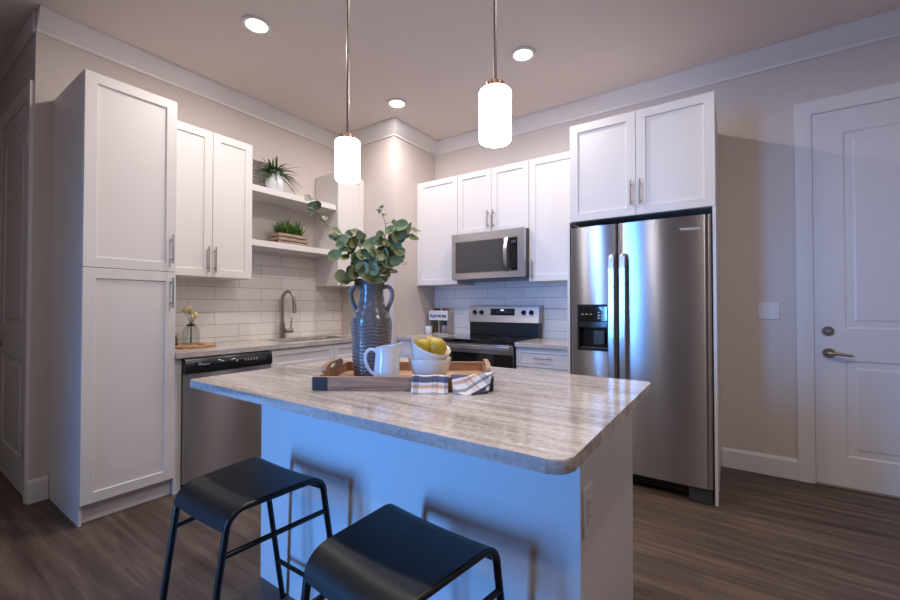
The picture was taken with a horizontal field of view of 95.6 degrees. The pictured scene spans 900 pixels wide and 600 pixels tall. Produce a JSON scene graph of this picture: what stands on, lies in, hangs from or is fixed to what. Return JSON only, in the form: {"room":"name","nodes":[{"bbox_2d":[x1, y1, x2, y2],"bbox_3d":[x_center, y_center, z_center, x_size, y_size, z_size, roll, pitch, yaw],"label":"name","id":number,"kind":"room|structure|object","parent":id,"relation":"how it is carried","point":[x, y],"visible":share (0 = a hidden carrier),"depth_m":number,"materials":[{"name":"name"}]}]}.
{"room":"kitchen","nodes":[
{"label":"kitchen","id":0,"kind":"room"},
{"bbox_2d":[0,40,30,117],"bbox_3d":[-3.949,-0.267,3.549,3.080,3.090,0.120,-1,-1,35],"label":"wall","id":1,"kind":"structure","parent":0,"point":[19,75],"depth_m":2.89,"materials":[{"name":"grey paint"}]},
{"bbox_2d":[0,101,27,494],"bbox_3d":[-3.062,-0.019,2.825,0.850,2.550,0.069,-1,-1,35],"label":"door","id":2,"kind":"structure","parent":1,"relation":"in","point":[15,134],"depth_m":2.83,"materials":[{"name":"white paint"}]},
{"bbox_2d":[0,80,34,503],"bbox_3d":[-3.054,-0.057,2.845,1.020,2.651,0.020,-1,-1,35],"label":"trim","id":3,"kind":"structure","parent":1,"relation":"attached to","point":[27,93],"depth_m":2.56,"materials":[{"name":"white paint"}]},
{"bbox_2d":[0,10,35,84],"bbox_3d":[-3.938,-1.748,3.481,3.200,0.130,0.014,-1,-1,35],"label":"trim","id":4,"kind":"structure","parent":1,"relation":"attached to","point":[28,30],"depth_m":2.80,"materials":[{"name":"white paint"}]},
{"bbox_2d":[29,32,341,497],"bbox_3d":[-1.767,-0.262,3.892,0.129,3.090,3.158,-1,-1,35],"label":"wall","id":5,"kind":"structure","parent":0,"point":[55,64],"depth_m":3.43,"materials":[{"name":"grey paint"}]},
{"bbox_2d":[26,475,47,504],"bbox_3d":[-2.590,1.192,2.562,0.015,0.145,0.098,-1,-1,35],"label":"baseboard","id":6,"kind":"structure","parent":5,"relation":"attached to","point":[37,488],"depth_m":2.56,"materials":[{"name":"white paint"}]},
{"bbox_2d":[175,120,252,280],"bbox_3d":[-1.948,-0.727,3.183,0.398,1.108,0.662,-1,-1,35],"label":"upper cabinet","id":7,"kind":"object","parent":5,"relation":"attached to","point":[214,196],"visible":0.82,"depth_m":3.11,"materials":[{"name":"white paint"}]},
{"bbox_2d":[252,239,329,257],"bbox_3d":[-1.535,-0.475,3.836,0.334,0.052,0.884,-1,-1,35],"label":"floating shelf","id":8,"kind":"object","parent":5,"relation":"attached to","point":[257,245],"visible":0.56,"depth_m":3.73,"materials":[{"name":"white paint"}]},
{"bbox_2d":[270,232,307,246],"bbox_3d":[-1.503,-0.554,3.828,0.140,0.105,0.310,-1,-1,35],"label":"crate","id":9,"kind":"object","parent":8,"relation":"on","point":[278,237],"visible":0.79,"depth_m":3.76,"materials":[{"name":"brown wood"}]},
{"bbox_2d":[270,217,306,236],"bbox_3d":[-1.500,-0.676,3.844,0.246,0.188,0.405,-1,-1,35],"label":"potted grass","id":10,"kind":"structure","parent":9,"relation":"on","point":[282,228],"depth_m":3.78,"materials":[{"name":"green plant"}]},
{"bbox_2d":[252,184,335,213],"bbox_3d":[-1.535,-0.934,3.843,0.334,0.053,0.884,-1,-1,35],"label":"floating shelf","id":11,"kind":"object","parent":5,"relation":"attached to","point":[261,194],"visible":0.72,"depth_m":3.75,"materials":[{"name":"white paint"}]},
{"bbox_2d":[252,159,266,186],"bbox_3d":[-1.756,-1.089,3.591,0.185,0.250,0.209,-1,-1,35],"label":"basket","id":12,"kind":"object","parent":11,"relation":"on","point":[256,176],"visible":0.38,"depth_m":3.56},
{"bbox_2d":[265,170,285,191],"bbox_3d":[-1.602,-1.064,3.709,0.203,0.203,0.203,-1,-1,35],"label":"vase","id":13,"kind":"object","parent":11,"relation":"on","point":[271,182],"visible":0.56,"depth_m":3.64,"materials":[{"name":"white ceramic"}]},
{"bbox_2d":[256,156,300,193],"bbox_3d":[-1.568,-1.128,3.698,0.417,0.344,0.361,0,-1,-12],"label":"fern","id":14,"kind":"object","parent":13,"relation":"in","point":[271,167],"visible":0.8,"depth_m":3.66,"materials":[{"name":"green plant"}]},
{"bbox_2d":[316,305,324,315],"bbox_3d":[-1.373,0.112,4.336,0.009,0.115,0.120,-1,-1,35],"label":"power outlet","id":15,"kind":"object","parent":5,"relation":"attached to","point":[320,309],"visible":1,"depth_m":4.33,"materials":[{"name":"white plastic"}]},
{"bbox_2d":[315,172,363,287],"bbox_3d":[-1.173,-0.715,4.343,0.360,1.150,0.352,-1,-1,35],"label":"upper cabinet","id":16,"kind":"object","parent":5,"relation":"attached to","point":[348,199],"visible":0.61,"depth_m":4.21,"materials":[{"name":"white paint"}]},
{"bbox_2d":[341,136,434,344],"bbox_3d":[-0.697,-0.251,4.649,0.793,3.090,0.698,-1,-1,35],"label":"wall","id":17,"kind":"structure","parent":0,"point":[391,168],"depth_m":4.32,"materials":[{"name":"grey paint"}]},
{"bbox_2d":[0,0,899,139],"bbox_3d":[-1.573,-1.892,1.450,9.800,0.100,7.400,-1,-1,35],"label":"ceiling","id":18,"kind":"structure","parent":0,"point":[435,56],"depth_m":2.87,"materials":[{"name":"white paint"}]},
{"bbox_2d":[241,15,271,34],"bbox_3d":[-1.281,-1.817,2.704,0.184,0.012,0.184,-1,-1,35],"label":"recessed light","id":19,"kind":"object","parent":18,"relation":"in","point":[254,24],"visible":1,"depth_m":2.70,"materials":[{"name":"white paint"}]},
{"bbox_2d":[335,0,359,183],"bbox_3d":[-0.485,-1.199,1.942,0.124,1.270,0.124,-1,-1,35],"label":"pendant light","id":20,"kind":"object","parent":18,"relation":"hanging from","point":[347,148],"visible":1,"depth_m":1.90,"materials":[{"name":"white glass"}]},
{"bbox_2d":[387,98,406,108],"bbox_3d":[-0.487,-1.803,3.749,0.184,0.012,0.184,-1,-1,35],"label":"recessed light","id":21,"kind":"object","parent":18,"relation":"in","point":[396,103],"visible":1,"depth_m":3.75,"materials":[{"name":"white paint"}]},
{"bbox_2d":[479,0,510,147],"bbox_3d":[0.165,-1.208,1.495,0.124,1.270,0.124,-1,-1,35],"label":"pendant light","id":22,"kind":"object","parent":18,"relation":"hanging from","point":[495,97],"visible":1,"depth_m":1.44,"materials":[{"name":"white glass"}]},
{"bbox_2d":[510,46,535,62],"bbox_3d":[0.540,-1.813,3.019,0.184,0.012,0.184,-1,-1,35],"label":"recessed light","id":23,"kind":"object","parent":18,"relation":"in","point":[521,54],"visible":1,"depth_m":3.02,"materials":[{"name":"white paint"}]},
{"bbox_2d":[0,466,899,599],"bbox_3d":[-1.573,1.298,1.405,9.800,0.100,7.400,-1,-1,35],"label":"floor","id":24,"kind":"structure","parent":0,"point":[768,537],"depth_m":2.05,"materials":[{"name":"wood"}]},
{"bbox_2d":[49,69,176,526],"bbox_3d":[-2.159,-0.015,2.632,0.664,2.561,0.467,-1,-1,35],"label":"pantry cabinet","id":25,"kind":"object","parent":24,"relation":"on","point":[113,296],"visible":1,"depth_m":2.44,"materials":[{"name":"white paint"}]},
{"bbox_2d":[170,358,181,494],"bbox_3d":[-1.996,0.826,2.819,0.508,0.884,0.044,-1,-1,35],"label":"filler panel","id":26,"kind":"object","parent":24,"relation":"on","point":[174,482],"visible":0.21,"depth_m":2.68,"materials":[{"name":"white paint"}]},
{"bbox_2d":[180,350,271,488],"bbox_3d":[-1.819,0.833,3.100,0.642,0.879,0.615,-1,-1,35],"label":"dishwasher","id":27,"kind":"object","parent":24,"relation":"on","point":[218,431],"visible":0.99,"depth_m":2.84,"materials":[{"name":"silver metal"}]},
{"bbox_2d":[159,457,332,599],"bbox_3d":[-0.689,0.933,1.416,0.393,0.633,0.521,-1,-1,34],"label":"bar stool","id":28,"kind":"object","parent":24,"relation":"on","point":[214,499],"visible":0.98,"depth_m":1.35,"materials":[{"name":"black metal"}]},
{"bbox_2d":[271,342,351,367],"bbox_3d":[-1.293,0.842,3.867,0.656,0.883,1.236,-1,-1,35],"label":"base cabinet","id":29,"kind":"object","parent":24,"relation":"on","point":[308,354],"visible":0.07,"depth_m":3.50,"materials":[{"name":"white paint"}]},
{"bbox_2d":[175,333,351,358],"bbox_3d":[-1.495,0.377,3.608,0.645,0.035,1.902,-1,-1,35],"label":"countertop","id":30,"kind":"structure","parent":29,"relation":"on","point":[227,347],"depth_m":3.33,"materials":[{"name":"stone"}]},
{"bbox_2d":[175,342,215,348],"bbox_3d":[-1.954,0.343,3.088,0.320,0.018,0.320,-1,-1,35],"label":"serving board","id":31,"kind":"object","parent":30,"relation":"on","point":[194,344],"visible":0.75,"depth_m":3.01,"materials":[{"name":"brown wood"}]},
{"bbox_3d":[-1.957,0.253,3.086,0.118,0.161,0.118,-1,-1,35],"label":"glass bottle","id":32,"kind":"object","parent":31,"relation":"on","visible":0},
{"bbox_2d":[182,305,197,342],"bbox_3d":[-1.958,0.182,3.080,0.100,0.287,0.099,-1,-1,35],"label":"bunch","id":33,"kind":"object","parent":32,"relation":"in","point":[188,309],"visible":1,"depth_m":3.08,"materials":[{"name":"brown plant"}]},
{"bbox_2d":[278,290,296,337],"bbox_3d":[-1.543,0.134,3.891,0.140,0.459,0.153,1,-1,-43],"label":"faucet","id":34,"kind":"object","parent":30,"relation":"on","point":[282,330],"visible":1,"depth_m":3.88,"materials":[{"name":"silver metal"}]},
{"bbox_2d":[301,504,504,599],"bbox_3d":[-0.121,0.927,1.025,0.393,0.633,0.521,-1,-1,39],"label":"bar stool","id":35,"kind":"object","parent":24,"relation":"on","point":[390,553],"visible":1,"depth_m":0.98,"materials":[{"name":"black metal"}]},
{"bbox_2d":[399,340,411,357],"bbox_3d":[-0.144,0.847,4.265,0.532,0.884,0.654,-1,-1,35],"label":"base cabinet","id":36,"kind":"object","parent":24,"relation":"on","point":[406,351],"visible":0.02,"depth_m":4.13,"materials":[{"name":"white paint"}]},
{"bbox_2d":[397,333,467,339],"bbox_3d":[-0.140,0.386,4.277,0.533,0.035,0.645,-1,-1,35],"label":"countertop","id":37,"kind":"structure","parent":36,"relation":"on","point":[404,337],"depth_m":4.24,"materials":[{"name":"stone"}]},
{"bbox_2d":[425,326,432,333],"bbox_3d":[-0.236,0.330,4.522,0.082,0.085,0.098,0,-1,-21],"label":"mug","id":38,"kind":"object","parent":37,"relation":"on","point":[428,329],"visible":1,"depth_m":4.48,"materials":[{"name":"white ceramic"}]},
{"bbox_2d":[429,311,452,333],"bbox_3d":[-0.098,0.245,4.544,0.240,0.255,0.139,0,-1,29],"label":"caddy","id":39,"kind":"object","parent":37,"relation":"on","point":[435,317],"visible":0.91,"depth_m":4.50,"materials":[{"name":"silver metal"}]},
{"bbox_2d":[433,325,437,331],"bbox_3d":[-0.150,0.295,4.566,0.096,0.134,0.096,0,-1,29],"label":"jar","id":40,"kind":"object","parent":39,"relation":"in","point":[435,327],"visible":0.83,"depth_m":4.52,"materials":[{"name":"clear glass"}]},
{"bbox_2d":[441,320,446,331],"bbox_3d":[-0.050,0.294,4.512,0.096,0.134,0.096,0,-1,29],"label":"jar","id":41,"kind":"object","parent":39,"relation":"in","point":[443,327],"visible":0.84,"depth_m":4.47,"materials":[{"name":"clear glass"}]},
{"bbox_2d":[261,405,632,599],"bbox_3d":[-0.059,0.809,1.747,1.448,0.888,0.723,-1,-1,35],"label":"kitchen island","id":42,"kind":"object","parent":24,"relation":"on","point":[533,520],"visible":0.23,"depth_m":1.30,"materials":[{"name":"white paint"}]},
{"bbox_2d":[190,357,650,474],"bbox_3d":[-0.139,0.347,1.681,1.608,0.031,1.039,-1,-1,35],"label":"island countertop","id":43,"kind":"structure","parent":42,"relation":"on","point":[543,422],"depth_m":1.23,"materials":[{"name":"stone"}]},
{"bbox_2d":[312,359,492,390],"bbox_3d":[-0.167,0.291,1.685,0.656,0.081,0.424,0,-1,1],"label":"serving tray","id":44,"kind":"object","parent":43,"relation":"on","point":[338,377],"visible":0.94,"depth_m":1.48,"materials":[{"name":"brown wood"}]},
{"bbox_2d":[349,280,393,375],"bbox_3d":[-0.338,0.120,1.758,0.178,0.405,0.177,1,-1,-37],"label":"vase","id":45,"kind":"object","parent":44,"relation":"on","point":[371,322],"visible":0.79,"depth_m":1.70,"materials":[{"name":"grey ceramic"}]},
{"bbox_2d":[304,197,349,247],"bbox_3d":[-0.478,-0.242,1.759,0.286,0.401,0.103,0,-1,0],"label":"branch","id":46,"kind":"object","parent":45,"relation":"in","point":[316,205],"visible":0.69,"depth_m":1.75,"materials":[{"name":"green plant"}]},
{"bbox_2d":[327,227,353,260],"bbox_3d":[-0.422,-0.175,1.718,0.174,0.265,0.093,0,-1,0],"label":"branch","id":47,"kind":"object","parent":45,"relation":"in","point":[341,239],"visible":0.82,"depth_m":1.70,"materials":[{"name":"green plant"}]},
{"bbox_2d":[334,265,362,284],"bbox_3d":[-0.401,-0.095,1.706,0.170,0.106,0.073,1,-1,-44],"label":"branch","id":48,"kind":"object","parent":45,"relation":"in","point":[342,277],"visible":0.8,"depth_m":1.68,"materials":[{"name":"green plant"}]},
{"bbox_2d":[345,229,365,271],"bbox_3d":[-0.390,-0.172,1.733,0.116,0.260,0.106,0,-1,29],"label":"branch","id":49,"kind":"object","parent":45,"relation":"in","point":[359,238],"visible":0.74,"depth_m":1.72,"materials":[{"name":"green plant"}]},
{"bbox_2d":[350,250,385,286],"bbox_3d":[-0.344,-0.125,1.690,0.118,0.166,0.128,1,-1,-36],"label":"branch","id":50,"kind":"object","parent":45,"relation":"in","point":[369,275],"visible":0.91,"depth_m":1.68,"materials":[{"name":"green plant"}]},
{"bbox_2d":[360,236,387,270],"bbox_3d":[-0.320,-0.158,1.708,0.123,0.231,0.107,0,-1,18],"label":"branch","id":51,"kind":"object","parent":45,"relation":"in","point":[369,244],"visible":0.69,"depth_m":1.71,"materials":[{"name":"green plant"}]},
{"bbox_2d":[376,205,394,239],"bbox_3d":[-0.295,-0.231,1.788,0.104,0.378,0.078,1,-1,-34],"label":"branch","id":52,"kind":"object","parent":45,"relation":"in","point":[380,233],"visible":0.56,"depth_m":1.78,"materials":[{"name":"green plant"}]},
{"bbox_2d":[375,236,395,255],"bbox_3d":[-0.284,-0.163,1.774,0.142,0.242,0.095,0,-1,0],"label":"branch","id":53,"kind":"object","parent":45,"relation":"in","point":[386,246],"visible":0.06,"depth_m":1.77,"materials":[{"name":"green plant"}]},
{"bbox_2d":[377,245,407,281],"bbox_3d":[-0.260,-0.137,1.708,0.162,0.189,0.112,0,-1,0],"label":"branch","id":54,"kind":"object","parent":45,"relation":"in","point":[387,269],"visible":0.81,"depth_m":1.70,"materials":[{"name":"green plant"}]},
{"bbox_2d":[382,219,420,252],"bbox_3d":[-0.231,-0.192,1.721,0.218,0.299,0.104,0,-1,0],"label":"branch","id":55,"kind":"object","parent":45,"relation":"in","point":[398,232],"visible":0.89,"depth_m":1.71,"materials":[{"name":"green plant"}]},
{"bbox_2d":[364,342,405,376],"bbox_3d":[-0.252,0.241,1.584,0.142,0.158,0.103,0,-1,-31],"label":"pitcher","id":56,"kind":"object","parent":44,"relation":"on","point":[387,357],"visible":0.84,"depth_m":1.55,"materials":[{"name":"white ceramic"}]},
{"bbox_2d":[410,375,447,394],"bbox_3d":[-0.071,0.307,1.484,0.130,0.072,0.153,0,-1,1],"label":"napkin","id":57,"kind":"object","parent":44,"relation":"on","point":[421,384],"visible":0.86,"depth_m":1.45,"materials":[{"name":"fabric"}]},
{"bbox_2d":[408,356,450,374],"bbox_3d":[-0.082,0.277,1.653,0.174,0.088,0.174,-1,-1,35],"label":"bowl","id":58,"kind":"object","parent":44,"relation":"on","point":[418,367],"visible":0.51,"depth_m":1.58,"materials":[{"name":"white ceramic"}]},
{"bbox_2d":[411,335,450,359],"bbox_3d":[-0.078,0.209,1.636,0.158,0.130,0.166,-1,-1,35],"label":"bowl","id":59,"kind":"object","parent":58,"relation":"in","point":[417,353],"visible":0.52,"depth_m":1.58,"materials":[{"name":"white ceramic"}]},
{"bbox_2d":[415,339,429,351],"bbox_3d":[-0.108,0.190,1.647,0.070,0.070,0.100,0,-1,-4],"label":"pear","id":60,"kind":"object","parent":59,"relation":"in","point":[423,344],"visible":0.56,"depth_m":1.60,"materials":[{"name":"yellow food"}]},
{"bbox_2d":[429,338,446,354],"bbox_3d":[-0.053,0.211,1.634,0.078,0.119,0.079,0,-1,28],"label":"apple","id":61,"kind":"object","parent":59,"relation":"in","point":[438,346],"visible":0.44,"depth_m":1.60,"materials":[{"name":"yellow food"}]},
{"bbox_2d":[450,372,493,395],"bbox_3d":[0.082,0.301,1.487,0.172,0.080,0.185,0,-1,1],"label":"napkin","id":62,"kind":"object","parent":44,"relation":"on","point":[472,384],"visible":0.9,"depth_m":1.45,"materials":[{"name":"fabric"}]},
{"bbox_2d":[582,480,592,539],"bbox_3d":[0.368,0.556,1.085,0.009,0.125,0.082,-1,-1,35],"label":"power outlet","id":63,"kind":"object","parent":42,"relation":"attached to","point":[587,493],"visible":1,"depth_m":1.07,"materials":[{"name":"white plastic"}]},
{"bbox_2d":[587,495,591,524],"bbox_3d":[0.371,0.556,1.083,0.002,0.066,0.033,-1,-1,35],"label":"receptacle","id":64,"kind":"object","parent":63,"relation":"attached to","point":[589,497],"depth_m":1.08,"materials":[{"name":"white plastic"}]},
{"bbox_2d":[440,306,542,368],"bbox_3d":[0.377,0.669,3.865,0.774,1.228,0.706,-1,-1,35],"label":"range","id":65,"kind":"object","parent":24,"relation":"on","point":[494,330],"visible":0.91,"depth_m":3.90,"materials":[{"name":"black metal"}]},
{"bbox_2d":[440,334,539,343],"bbox_3d":[0.374,0.366,3.866,0.774,0.023,0.570,-1,-1,35],"label":"cooktop","id":66,"kind":"object","parent":65,"relation":"in","point":[470,338],"depth_m":3.75,"materials":[{"name":"black glass"}]},
{"bbox_2d":[516,347,567,373],"bbox_3d":[0.921,0.836,3.533,0.489,0.884,0.654,-1,-1,35],"label":"base cabinet","id":67,"kind":"object","parent":24,"relation":"on","point":[535,359],"visible":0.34,"depth_m":3.30,"materials":[{"name":"white paint"}]},
{"bbox_2d":[515,338,567,349],"bbox_3d":[0.924,0.376,3.545,0.490,0.035,0.645,-1,-1,35],"label":"countertop","id":68,"kind":"structure","parent":67,"relation":"on","point":[545,343],"depth_m":3.36,"materials":[{"name":"stone"}]},
{"bbox_2d":[567,223,578,373],"bbox_3d":[1.104,0.352,3.353,0.020,1.846,0.776,-1,-1,35],"label":"panel","id":69,"kind":"object","parent":24,"relation":"on","point":[570,226],"visible":0.21,"depth_m":3.04,"materials":[{"name":"white paint"}]},
{"bbox_2d":[571,214,714,504],"bbox_3d":[1.449,0.373,3.043,0.872,1.797,0.837,-1,-1,35],"label":"refrigerator","id":70,"kind":"object","parent":24,"relation":"on","point":[642,291],"visible":0.88,"depth_m":2.67,"materials":[{"name":"grey metal"}]},
{"bbox_2d":[712,206,720,506],"bbox_3d":[1.856,0.345,2.836,0.017,1.846,0.776,-1,-1,35],"label":"panel","id":71,"kind":"object","parent":24,"relation":"on","point":[716,305],"visible":1,"depth_m":2.53,"materials":[{"name":"white paint"}]},
{"bbox_2d":[816,482,899,499],"bbox_3d":[2.906,1.259,2.554,0.919,0.011,0.030,-1,-1,35],"label":"threshold","id":72,"kind":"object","parent":24,"relation":"on","point":[818,483],"depth_m":2.69,"materials":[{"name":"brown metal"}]},
{"bbox_2d":[435,36,899,465],"bbox_3d":[1.710,-0.267,3.484,6.320,3.090,0.129,-1,-1,35],"label":"wall","id":73,"kind":"structure","parent":0,"point":[755,112],"depth_m":3.04,"materials":[{"name":"grey paint"}]},
{"bbox_2d":[417,175,473,286],"bbox_3d":[-0.048,-0.709,4.426,0.534,1.108,0.338,-1,-1,35],"label":"upper cabinet","id":74,"kind":"object","parent":73,"relation":"attached to","point":[438,199],"depth_m":4.30,"materials":[{"name":"white paint"}]},
{"bbox_2d":[36,5,899,155],"bbox_3d":[0.997,-1.750,3.303,6.958,0.130,2.513,0,-1,8],"label":"trim","id":75,"kind":"structure","parent":73,"relation":"attached to","point":[53,24],"depth_m":3.21,"materials":[{"name":"white paint"}]},
{"bbox_2d":[458,160,528,234],"bbox_3d":[0.480,-0.957,4.043,0.771,0.624,0.376,-1,-1,35],"label":"upper cabinet","id":76,"kind":"object","parent":73,"relation":"attached to","point":[496,198],"visible":0.81,"depth_m":3.90,"materials":[{"name":"white paint"}]},
{"bbox_2d":[452,227,528,281],"bbox_3d":[0.444,-0.418,3.982,0.776,0.446,0.487,-1,-1,35],"label":"microwave","id":77,"kind":"object","parent":76,"relation":"attached to","point":[495,255],"visible":0.96,"depth_m":3.80,"materials":[{"name":"silver metal"}]},
{"bbox_2d":[529,151,573,282],"bbox_3d":[1.004,-0.720,3.680,0.495,1.108,0.376,-1,-1,35],"label":"upper cabinet","id":78,"kind":"object","parent":73,"relation":"attached to","point":[549,176],"visible":0.73,"depth_m":3.60,"materials":[{"name":"white paint"}]},
{"bbox_2d":[570,91,718,227],"bbox_3d":[1.477,-0.934,3.091,0.910,0.718,0.814,-1,-1,35],"label":"upper cabinet","id":79,"kind":"object","parent":73,"relation":"attached to","point":[660,161],"visible":0.93,"depth_m":2.76,"materials":[{"name":"white paint"}]},
{"bbox_2d":[722,447,798,480],"bbox_3d":[2.268,1.198,3.003,0.449,0.145,0.015,-1,-1,35],"label":"baseboard","id":80,"kind":"structure","parent":73,"relation":"attached to","point":[778,466],"depth_m":2.99,"materials":[{"name":"white paint"}]},
{"bbox_2d":[757,302,779,319],"bbox_3d":[2.325,0.080,2.981,0.128,0.125,0.012,-1,-1,35],"label":"wall switch","id":81,"kind":"object","parent":73,"relation":"attached to","point":[765,310],"visible":1,"depth_m":2.98,"materials":[{"name":"white plastic"}]},
{"bbox_2d":[794,82,899,483],"bbox_3d":[2.909,-0.064,2.577,1.111,2.658,0.020,-1,-1,35],"label":"trim","id":82,"kind":"structure","parent":73,"relation":"attached to","point":[803,112],"depth_m":2.86,"materials":[{"name":"white paint"}]},
{"bbox_2d":[812,98,899,496],"bbox_3d":[2.897,-0.023,2.559,0.919,2.550,0.070,-1,-1,35],"label":"door","id":83,"kind":"structure","parent":73,"relation":"in","point":[856,150],"depth_m":2.71,"materials":[{"name":"white paint"}]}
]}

